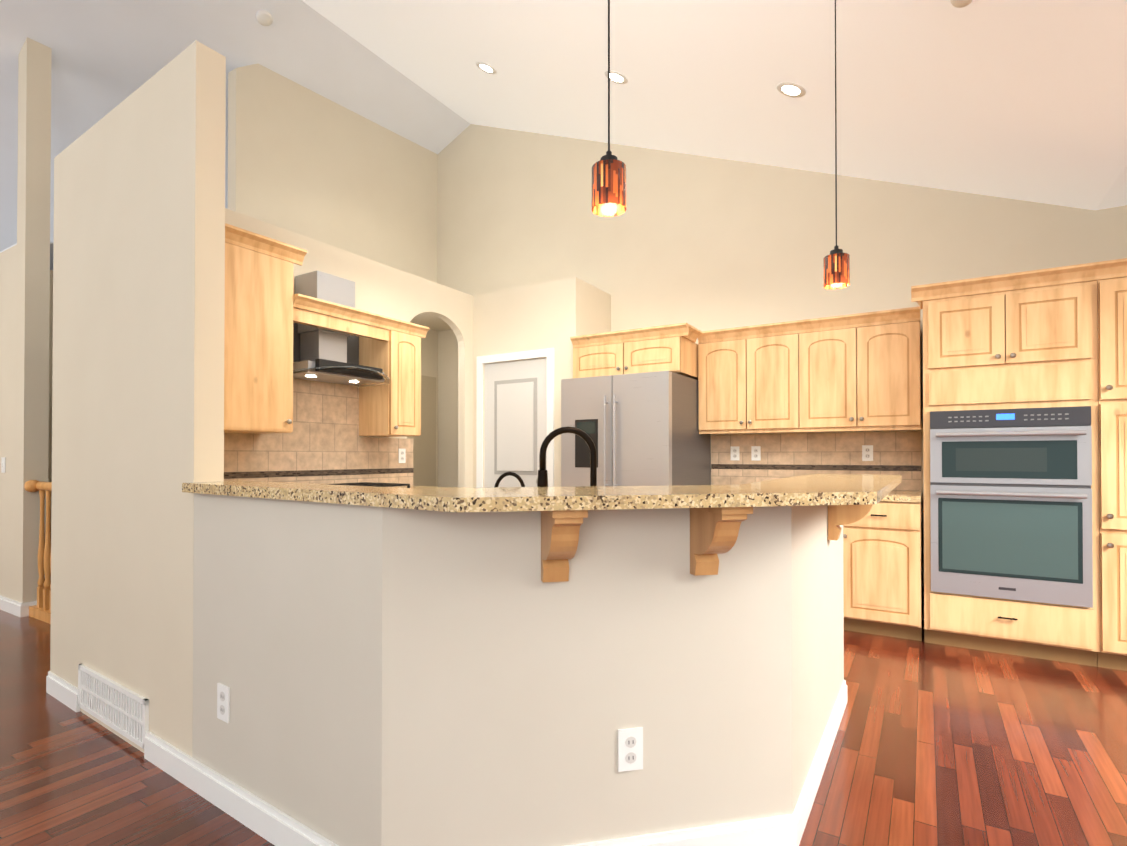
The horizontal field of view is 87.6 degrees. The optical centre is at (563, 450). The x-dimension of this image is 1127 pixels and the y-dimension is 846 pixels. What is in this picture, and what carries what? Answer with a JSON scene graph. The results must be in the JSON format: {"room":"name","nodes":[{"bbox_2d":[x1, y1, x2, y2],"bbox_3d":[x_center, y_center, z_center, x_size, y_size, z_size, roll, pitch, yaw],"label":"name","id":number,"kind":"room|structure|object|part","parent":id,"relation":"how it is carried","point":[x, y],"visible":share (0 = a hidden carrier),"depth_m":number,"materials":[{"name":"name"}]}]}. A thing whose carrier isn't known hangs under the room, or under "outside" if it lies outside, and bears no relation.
{"room":"kitchen","nodes":[
{"label":"kitchen","id":0,"kind":"room"},
{"bbox_2d":[0,245,16,599],"bbox_3d":[-5.358,-0.162,5.234,3.080,2.750,0.120,0,-1,32],"label":"wall","id":1,"kind":"structure","parent":0,"point":[8,277],"depth_m":4.46,"materials":[{"name":"paint"}]},
{"bbox_2d":[1,457,5,472],"bbox_3d":[-4.287,0.107,4.492,0.072,0.116,0.012,0,-1,32],"label":"light switch","id":2,"kind":"object","parent":1,"relation":"attached to","point":[3,464],"visible":0.96,"depth_m":4.49,"materials":[{"name":"white plastic"}]},
{"bbox_2d":[0,595,36,616],"bbox_3d":[-5.279,1.163,5.175,3.265,0.100,0.157,0,-1,32],"label":"baseboard","id":3,"kind":"structure","parent":1,"relation":"attached to","point":[14,607],"depth_m":4.31,"materials":[{"name":"white wood"}]},
{"bbox_2d":[48,270,51,505],"bbox_3d":[-3.454,-0.120,6.015,0.100,2.680,3.209,0,-1,32],"label":"wall","id":4,"kind":"structure","parent":0,"point":[50,314],"depth_m":4.77,"materials":[{"name":"paint"}]},
{"bbox_2d":[50,40,225,756],"bbox_3d":[-1.906,-0.140,2.557,1.485,2.660,0.167,0,-1,32],"label":"wall","id":5,"kind":"structure","parent":0,"point":[138,319],"depth_m":2.35,"materials":[{"name":"paint"}]},
{"bbox_2d":[46,671,79,711],"bbox_3d":[-2.384,1.142,2.796,0.411,0.100,0.031,0,-1,32],"label":"baseboard","id":6,"kind":"structure","parent":5,"relation":"attached to","point":[63,691],"depth_m":2.78,"materials":[{"name":"white wood"}]},
{"bbox_2d":[78,664,148,748],"bbox_3d":[-1.911,1.064,2.479,0.710,0.190,0.042,0,-1,32],"label":"air vent","id":7,"kind":"object","parent":5,"relation":"in","point":[119,708],"visible":1,"depth_m":2.45,"materials":[{"name":"white metal"}]},
{"bbox_2d":[52,64,437,486],"bbox_3d":[-2.413,-1.101,5.312,0.320,4.630,3.330,0,-1,32],"label":"wall","id":8,"kind":"structure","parent":0,"point":[304,161],"depth_m":5.66,"materials":[{"name":"paint"}]},
{"bbox_2d":[225,208,472,487],"bbox_3d":[-1.509,-0.133,4.541,0.080,2.680,3.679,0,-1,32],"label":"wall","id":9,"kind":"structure","parent":0,"point":[385,290],"depth_m":4.77,"materials":[{"name":"paint"}]},
{"bbox_2d":[224,223,306,433],"bbox_3d":[-2.001,-0.676,3.297,0.388,1.125,0.980,0,-1,32],"label":"upper cabinet","id":10,"kind":"object","parent":9,"relation":"attached to","point":[258,359],"visible":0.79,"depth_m":3.39,"materials":[{"name":"brown wood"}]},
{"bbox_2d":[224,322,413,486],"bbox_3d":[-1.833,-0.299,3.925,0.014,1.159,2.230,0,-1,32],"label":"backsplash","id":11,"kind":"structure","parent":9,"relation":"attached to","point":[323,442],"depth_m":4.12,"materials":[{"name":"tile"}]},
{"bbox_2d":[398,449,405,462],"bbox_3d":[-1.306,0.039,4.754,0.007,0.116,0.072,0,-1,32],"label":"outlet","id":12,"kind":"object","parent":11,"relation":"attached to","point":[401,455],"visible":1,"depth_m":4.75,"materials":[{"name":"white plastic"}]},
{"bbox_2d":[293,270,389,386],"bbox_3d":[-1.516,-0.831,3.951,0.500,0.695,0.744,0,-1,32],"label":"range hood","id":13,"kind":"object","parent":9,"relation":"attached to","point":[323,355],"visible":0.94,"depth_m":3.93,"materials":[{"name":"silver metal"}]},
{"bbox_2d":[293,293,429,340],"bbox_3d":[-1.481,-0.874,4.139,0.375,0.156,1.114,0,-1,32],"label":"crown molding","id":14,"kind":"structure","parent":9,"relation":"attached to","point":[337,321],"depth_m":3.92,"materials":[{"name":"brown wood"}]},
{"bbox_2d":[359,330,420,436],"bbox_3d":[-1.300,-0.494,4.438,0.384,0.760,0.300,0,-1,32],"label":"upper cabinet","id":15,"kind":"object","parent":9,"relation":"attached to","point":[392,408],"visible":1,"depth_m":4.33,"materials":[{"name":"brown wood"}]},
{"bbox_2d":[410,313,451,330],"bbox_3d":[-1.704,-1.414,5.541,1.289,0.100,2.200,0,-1,32],"label":"arch","id":16,"kind":"object","parent":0,"point":[433,322],"depth_m":6.21,"materials":[{"name":"paint"}]},
{"bbox_2d":[192,493,843,845],"bbox_3d":[-0.002,0.669,2.428,1.884,1.040,2.044,0,-1,32],"label":"wall","id":17,"kind":"structure","parent":0,"point":[388,676],"depth_m":1.65,"materials":[{"name":"paint"}]},
{"bbox_2d":[217,683,229,722],"bbox_3d":[-1.134,0.840,1.958,0.072,0.116,0.009,0,-1,32],"label":"outlet","id":18,"kind":"object","parent":17,"relation":"attached to","point":[223,702],"visible":1,"depth_m":1.95,"materials":[{"name":"white plastic"}]},
{"bbox_2d":[144,680,846,845],"bbox_3d":[-0.151,1.139,2.506,2.256,0.100,2.058,0,-1,32],"label":"baseboard","id":19,"kind":"structure","parent":17,"relation":"attached to","point":[273,825],"depth_m":1.80,"materials":[{"name":"white wood"}]},
{"bbox_2d":[182,474,901,512],"bbox_3d":[0.161,0.132,2.471,2.118,0.033,2.386,0,-1,32],"label":"countertop","id":20,"kind":"structure","parent":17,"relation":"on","point":[831,489],"depth_m":1.51,"materials":[{"name":"beige stone"}]},
{"bbox_2d":[540,510,587,581],"bbox_3d":[-0.006,0.245,1.505,0.086,0.210,0.213,0,-1,-12],"label":"corbel","id":21,"kind":"object","parent":17,"relation":"attached to","point":[560,529],"visible":0.75,"depth_m":1.48,"materials":[{"name":"brown wood"}]},
{"bbox_2d":[618,727,642,771],"bbox_3d":[0.188,0.837,1.647,0.072,0.116,0.007,0,-1,-12],"label":"outlet","id":22,"kind":"object","parent":17,"relation":"attached to","point":[630,749],"visible":1,"depth_m":1.64,"materials":[{"name":"white plastic"}]},
{"bbox_2d":[690,507,752,575],"bbox_3d":[0.420,0.246,1.595,0.086,0.210,0.213,0,-1,-12],"label":"corbel","id":23,"kind":"object","parent":17,"relation":"attached to","point":[714,531],"visible":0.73,"depth_m":1.59,"materials":[{"name":"brown wood"}]},
{"bbox_2d":[828,504,872,539],"bbox_3d":[1.175,0.253,2.341,0.213,0.210,0.086,0,-1,32],"label":"corbel","id":24,"kind":"object","parent":17,"relation":"attached to","point":[838,515],"visible":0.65,"depth_m":2.34,"materials":[{"name":"brown wood"}]},
{"bbox_2d":[473,277,610,487],"bbox_3d":[-0.203,-0.124,5.515,1.119,2.680,0.650,0,-1,32],"label":"wall","id":25,"kind":"structure","parent":0,"point":[556,315],"depth_m":5.19,"materials":[{"name":"paint"}]},
{"bbox_2d":[476,348,553,487],"bbox_3d":[-0.433,0.164,5.297,0.855,2.100,0.067,0,-1,32],"label":"door","id":26,"kind":"structure","parent":25,"relation":"attached to","point":[519,411],"depth_m":5.29,"materials":[{"name":"white wood"}]},
{"bbox_2d":[0,610,1126,845],"bbox_3d":[-1.229,1.227,3.991,11.400,0.050,12.200,0,-1,32],"label":"floor","id":27,"kind":"structure","parent":0,"point":[936,744],"depth_m":2.23,"materials":[{"name":"brown wood"}]},
{"bbox_2d":[14,37,51,602],"bbox_3d":[-3.970,-0.915,4.395,0.170,4.241,0.142,0,-1,32],"label":"column","id":28,"kind":"structure","parent":27,"relation":"on","point":[33,269],"depth_m":4.34,"materials":[{"name":"paint"}]},
{"bbox_2d":[24,480,51,623],"bbox_3d":[-3.106,0.704,3.825,1.875,0.994,0.120,0,-1,32],"label":"stair railing","id":29,"kind":"object","parent":27,"relation":"on","point":[41,610],"visible":0.06,"depth_m":4.22,"materials":[{"name":"brown wood"}]},
{"bbox_2d":[561,371,710,486],"bbox_3d":[0.598,0.322,4.781,0.900,1.775,1.011,0,-1,32],"label":"fridge","id":30,"kind":"object","parent":27,"relation":"on","point":[640,429],"visible":0.56,"depth_m":4.38,"materials":[{"name":"silver metal"}]},
{"bbox_2d":[843,524,850,630],"bbox_3d":[1.910,0.764,4.199,0.318,0.880,0.654,0,-1,32],"label":"base cabinet","id":31,"kind":"object","parent":27,"relation":"on","point":[846,528],"depth_m":3.85,"materials":[{"name":"brown wood"}]},
{"bbox_2d":[851,498,921,640],"bbox_3d":[2.169,0.763,4.039,0.500,0.880,0.654,0,-1,32],"label":"base cabinet","id":32,"kind":"object","parent":27,"relation":"on","point":[882,563],"depth_m":3.73,"materials":[{"name":"brown wood"}]},
{"bbox_2d":[884,490,921,501],"bbox_3d":[1.734,0.305,4.309,1.520,0.039,0.658,0,-1,32],"label":"countertop","id":33,"kind":"structure","parent":32,"relation":"on","point":[917,495],"depth_m":3.79,"materials":[{"name":"beige stone"}]},
{"bbox_2d":[919,261,1102,666],"bbox_3d":[2.734,0.092,3.678,0.815,2.216,0.686,0,-1,32],"label":"tall cabinet","id":34,"kind":"object","parent":27,"relation":"on","point":[1011,462],"depth_m":3.38,"materials":[{"name":"brown wood"}]},
{"bbox_2d":[1097,277,1126,670],"bbox_3d":[3.464,0.131,3.217,0.908,2.130,0.704,0,-1,32],"label":"pantry cabinet","id":35,"kind":"object","parent":27,"relation":"on","point":[1112,363],"visible":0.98,"depth_m":3.16,"materials":[{"name":"brown wood"}]},
{"bbox_3d":[-0.512,0.754,3.073,3.145,0.880,2.318,0,-1,32],"label":"base cabinet","id":36,"kind":"object","parent":27,"relation":"on","visible":0},
{"bbox_2d":[397,486,460,487],"bbox_3d":[-1.264,0.302,3.987,0.909,0.039,1.578,0,-1,32],"label":"countertop","id":37,"kind":"structure","parent":36,"relation":"on","point":[426,487],"depth_m":4.45,"materials":[{"name":"stone"}]},
{"bbox_2d":[330,482,409,487],"bbox_3d":[-1.462,0.254,3.908,0.520,0.054,0.760,0,-1,32],"label":"cooktop","id":38,"kind":"object","parent":37,"relation":"in","point":[377,484],"visible":0.12,"depth_m":4.03,"materials":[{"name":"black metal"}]},
{"bbox_2d":[494,472,524,486],"bbox_3d":[-0.180,0.169,2.074,0.113,0.192,0.079,0,-1,32],"label":"faucet","id":39,"kind":"object","parent":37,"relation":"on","point":[515,475],"visible":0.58,"depth_m":2.07,"materials":[{"name":"brown metal"}]},
{"bbox_2d":[537,426,596,486],"bbox_3d":[0.061,0.091,1.977,0.252,0.346,0.194,0,-1,32],"label":"faucet","id":40,"kind":"object","parent":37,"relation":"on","point":[542,480],"visible":0.67,"depth_m":1.96,"materials":[{"name":"black metal"}]},
{"bbox_2d":[0,0,1126,269],"bbox_3d":[-1.144,-2.583,3.972,11.600,2.130,12.200,0,-1,32],"label":"ceiling","id":41,"kind":"structure","parent":0,"point":[1024,100],"depth_m":3.91,"materials":[{"name":"paint"}]},
{"bbox_2d":[256,10,272,25],"bbox_3d":[-2.396,-3.466,4.705,0.118,0.067,0.118,0,-1,32],"label":"smoke detector","id":42,"kind":"object","parent":41,"relation":"attached to","point":[263,17],"visible":0.94,"depth_m":4.69,"materials":[{"name":"white plastic"}]},
{"bbox_2d":[476,62,496,73],"bbox_3d":[-0.625,-3.103,4.761,0.163,0.068,0.176,0,-1,32],"label":"recessed light","id":43,"kind":"object","parent":41,"relation":"in","point":[485,67],"visible":1,"depth_m":4.76,"materials":[{"name":"white"}]},
{"bbox_2d":[592,0,625,216],"bbox_3d":[0.125,-1.459,1.665,0.118,1.558,0.120,0,-1,32],"label":"pendant light","id":44,"kind":"object","parent":41,"relation":"hanging from","point":[608,184],"visible":1,"depth_m":1.62,"materials":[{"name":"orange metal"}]},
{"bbox_3d":[0.128,-0.739,1.656,0.098,0.118,0.098,0,-1,32],"label":"lamp shade","id":45,"kind":"part","parent":44,"relation":"part of","materials":[{"name":"orange glass"}]},
{"bbox_2d":[604,70,627,83],"bbox_3d":[0.370,-2.635,4.143,0.163,0.068,0.176,0,-1,32],"label":"recessed light","id":46,"kind":"object","parent":41,"relation":"in","point":[617,77],"visible":0.83,"depth_m":4.14,"materials":[{"name":"white"}]},
{"bbox_2d":[777,82,805,97],"bbox_3d":[1.366,-2.166,3.525,0.163,0.068,0.176,0,-1,32],"label":"recessed light","id":47,"kind":"object","parent":41,"relation":"in","point":[791,89],"visible":1,"depth_m":3.52,"materials":[{"name":"white"}]},
{"bbox_2d":[823,0,849,288],"bbox_3d":[1.111,-1.362,2.406,0.118,1.376,0.120,0,-1,32],"label":"pendant light","id":48,"kind":"object","parent":41,"relation":"hanging from","point":[836,267],"visible":1,"depth_m":2.38,"materials":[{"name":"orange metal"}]},
{"bbox_3d":[1.115,-0.733,2.399,0.098,0.118,0.098,0,-1,32],"label":"lamp shade","id":49,"kind":"part","parent":48,"relation":"part of","materials":[{"name":"orange glass"}]},
{"bbox_2d":[950,0,971,7],"bbox_3d":[1.616,-1.835,2.381,0.081,0.054,0.079,0,-1,32],"label":"smoke detector","id":50,"kind":"object","parent":41,"relation":"attached to","point":[959,3],"visible":0.96,"depth_m":2.39,"materials":[{"name":"white plastic"}]},
{"bbox_2d":[437,124,1126,619],"bbox_3d":[0.024,-1.191,5.854,11.600,4.820,0.150,0,-1,32],"label":"wall","id":51,"kind":"structure","parent":0,"point":[703,242],"depth_m":5.01,"materials":[{"name":"paint"}]},
{"bbox_2d":[570,323,701,379],"bbox_3d":[0.676,-0.767,4.918,1.000,0.355,0.748,0,-1,32],"label":"upper cabinet","id":52,"kind":"object","parent":51,"relation":"attached to","point":[672,348],"visible":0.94,"depth_m":4.61,"materials":[{"name":"brown wood"}]},
{"bbox_2d":[698,319,817,433],"bbox_3d":[1.518,-0.555,4.629,0.824,0.785,0.354,0,-1,32],"label":"upper cabinet","id":53,"kind":"object","parent":51,"relation":"attached to","point":[756,378],"depth_m":4.46,"materials":[{"name":"brown wood"}]},
{"bbox_2d":[711,431,920,490],"bbox_3d":[1.904,0.074,4.586,1.520,0.424,0.014,0,-1,32],"label":"backsplash","id":54,"kind":"structure","parent":51,"relation":"attached to","point":[793,455],"depth_m":4.55,"materials":[{"name":"tile"}]},
{"bbox_2d":[731,446,738,459],"bbox_3d":[1.423,0.020,4.873,0.072,0.116,0.007,0,-1,32],"label":"electrical outlet","id":55,"kind":"object","parent":54,"relation":"attached to","point":[734,452],"visible":1,"depth_m":4.87,"materials":[{"name":"white plastic"}]},
{"bbox_2d":[751,446,760,460],"bbox_3d":[1.567,0.019,4.784,0.072,0.116,0.007,0,-1,32],"label":"electrical outlet","id":56,"kind":"object","parent":54,"relation":"attached to","point":[755,452],"visible":1,"depth_m":4.78,"materials":[{"name":"white plastic"}]},
{"bbox_2d":[862,445,872,460],"bbox_3d":[2.257,0.015,4.359,0.072,0.116,0.007,0,-1,32],"label":"electrical outlet","id":57,"kind":"object","parent":54,"relation":"attached to","point":[867,452],"visible":1,"depth_m":4.36,"materials":[{"name":"white plastic"}]},
{"bbox_2d":[810,306,920,429],"bbox_3d":[2.110,-0.558,4.264,0.824,0.785,0.354,0,-1,32],"label":"upper cabinet","id":58,"kind":"object","parent":51,"relation":"attached to","point":[856,372],"depth_m":4.07,"materials":[{"name":"brown wood"}]}
]}

